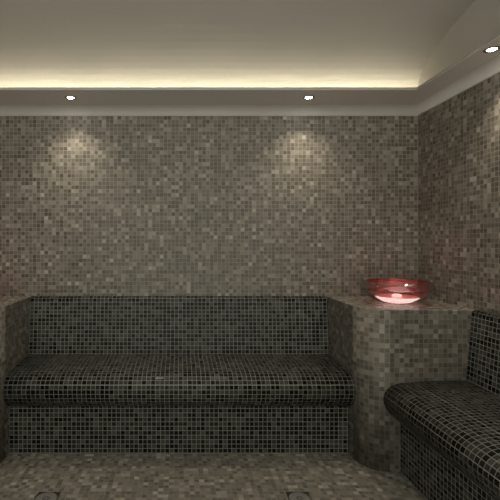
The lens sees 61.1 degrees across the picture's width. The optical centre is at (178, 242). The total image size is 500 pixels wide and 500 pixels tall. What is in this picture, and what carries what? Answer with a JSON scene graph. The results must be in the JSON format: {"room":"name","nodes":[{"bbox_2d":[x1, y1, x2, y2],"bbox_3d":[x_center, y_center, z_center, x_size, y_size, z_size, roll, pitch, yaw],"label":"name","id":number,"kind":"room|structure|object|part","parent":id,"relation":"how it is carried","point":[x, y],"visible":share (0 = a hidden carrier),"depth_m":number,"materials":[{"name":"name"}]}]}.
{"room":"spa","nodes":[
{"label":"spa","id":0,"kind":"room"},
{"bbox_2d":[0,116,417,295],"bbox_3d":[0.000,0.182,2.950,3.540,2.179,0.100,0,0,0],"label":"wall","id":1,"kind":"structure","parent":0,"point":[90,205],"depth_m":2.90,"materials":[{"name":"beige tile"}]},
{"bbox_2d":[65,96,75,99],"bbox_3d":[-0.713,-0.953,2.725,0.076,0.002,0.076,0,0,0],"label":"recessed light","id":2,"kind":"object","parent":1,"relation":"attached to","point":[66,97],"visible":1,"depth_m":2.72,"materials":[{"name":"white glass"}]},
{"bbox_2d":[0,54,499,115],"bbox_3d":[0.000,-0.921,1.537,3.340,0.067,2.725,0,0,0],"label":"trim","id":3,"kind":"structure","parent":1,"relation":"attached to","point":[490,68],"depth_m":2.88,"materials":[{"name":"paint"}]},
{"bbox_2d":[0,33,499,103],"bbox_3d":[0.000,-0.962,1.537,3.338,0.015,2.724,0,0,0],"label":"trim","id":4,"kind":"structure","parent":1,"relation":"attached to","point":[8,95],"depth_m":2.65,"materials":[{"name":"paint"}]},
{"bbox_2d":[303,96,314,99],"bbox_3d":[0.853,-0.953,2.725,0.076,0.002,0.076,0,0,0],"label":"recessed light","id":5,"kind":"object","parent":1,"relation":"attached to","point":[305,97],"visible":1,"depth_m":2.72,"materials":[{"name":"white glass"}]},
{"bbox_2d":[0,453,426,499],"bbox_3d":[0.000,1.322,1.587,3.540,0.100,2.825,0,0,0],"label":"floor","id":6,"kind":"structure","parent":0,"point":[78,476],"depth_m":2.25,"materials":[{"name":"tile"}]},
{"bbox_2d":[0,296,30,461],"bbox_3d":[-1.348,0.821,2.602,0.641,0.901,0.592,0,0,0],"label":"plinth","id":7,"kind":"object","parent":6,"relation":"on","point":[14,310],"visible":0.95,"depth_m":2.53,"materials":[{"name":"tile"}]},
{"bbox_2d":[0,296,30,307],"bbox_3d":[-1.348,0.374,2.602,0.641,0.007,0.592,0,0,0],"label":"shelf","id":8,"kind":"object","parent":7,"relation":"attached to","point":[5,301],"depth_m":2.69,"materials":[{"name":"tile"}]},
{"bbox_2d":[34,492,60,499],"bbox_3d":[-0.660,1.269,2.061,0.113,0.004,0.113,0,0,0],"label":"floor drain","id":9,"kind":"object","parent":6,"relation":"on","point":[41,495],"visible":1,"depth_m":2.08,"materials":[{"name":"grey metal"}]},
{"bbox_2d":[3,296,354,452],"bbox_3d":[0.000,0.821,2.658,2.052,0.901,0.481,0,0,0],"label":"tiled bench","id":10,"kind":"object","parent":6,"relation":"on","point":[99,374],"visible":1,"depth_m":2.51,"materials":[{"name":"black tile"}]},
{"bbox_3d":[0.000,0.875,2.627,2.052,0.224,0.420,0,0,0],"label":"seat","id":11,"kind":"part","parent":10,"relation":"part of","materials":[{"name":"black tile"}]},
{"bbox_3d":[0.000,0.577,2.868,2.052,0.414,0.061,0,0,0],"label":"backrest","id":12,"kind":"part","parent":10,"relation":"part of","materials":[{"name":"black tile"}]},
{"bbox_2d":[286,492,311,499],"bbox_3d":[0.600,1.269,2.061,0.113,0.004,0.113,0,0,0],"label":"floor drain","id":13,"kind":"object","parent":6,"relation":"on","point":[291,495],"visible":1,"depth_m":2.08,"materials":[{"name":"grey metal"}]},
{"bbox_2d":[327,296,478,471],"bbox_3d":[1.348,0.821,2.602,0.641,0.901,0.592,0,0,0],"label":"plinth","id":14,"kind":"object","parent":6,"relation":"on","point":[382,346],"visible":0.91,"depth_m":2.31,"materials":[{"name":"tile"}]},
{"bbox_2d":[327,296,478,310],"bbox_3d":[1.348,0.374,2.602,0.641,0.007,0.592,0,0,0],"label":"shelf","id":15,"kind":"object","parent":14,"relation":"attached to","point":[355,303],"depth_m":2.46,"materials":[{"name":"tile"}]},
{"bbox_2d":[360,279,436,304],"bbox_3d":[1.331,0.301,2.537,0.414,0.137,0.414,0,0,0],"label":"glass bowl","id":16,"kind":"object","parent":15,"relation":"on","point":[421,291],"visible":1,"depth_m":2.44,"materials":[{"name":"red glass"}]},
{"bbox_2d":[384,310,499,499],"bbox_3d":[1.402,0.821,1.250,0.533,0.901,2.110,0,0,0],"label":"tiled bench","id":17,"kind":"object","parent":6,"relation":"on","point":[450,430],"visible":1,"depth_m":2.00,"materials":[{"name":"black tile"}]},
{"bbox_3d":[1.365,0.875,1.250,0.457,0.224,2.110,0,0,0],"label":"seat","id":18,"kind":"part","parent":17,"relation":"part of","materials":[{"name":"black tile"}]},
{"bbox_3d":[1.631,0.577,1.250,0.075,0.414,2.110,0,0,0],"label":"backrest","id":19,"kind":"part","parent":17,"relation":"part of","materials":[{"name":"black tile"}]},
{"bbox_2d":[0,0,499,86],"bbox_3d":[0.000,-1.204,2.169,3.340,0.500,1.462,0,0,0],"label":"ceiling","id":20,"kind":"structure","parent":0,"point":[44,43],"depth_m":2.65,"materials":[{"name":"paint"}]},
{"bbox_2d":[418,73,499,313],"bbox_3d":[1.720,0.182,1.537,0.100,2.179,2.725,0,0,0],"label":"wall","id":21,"kind":"structure","parent":0,"point":[459,137],"depth_m":2.44,"materials":[{"name":"beige tile"}]},
{"bbox_2d":[483,46,499,52],"bbox_3d":[1.544,-0.953,2.047,0.076,0.002,0.076,0,0,0],"label":"recessed light","id":22,"kind":"object","parent":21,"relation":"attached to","point":[494,48],"visible":1,"depth_m":2.05,"materials":[{"name":"white glass"}]}
]}

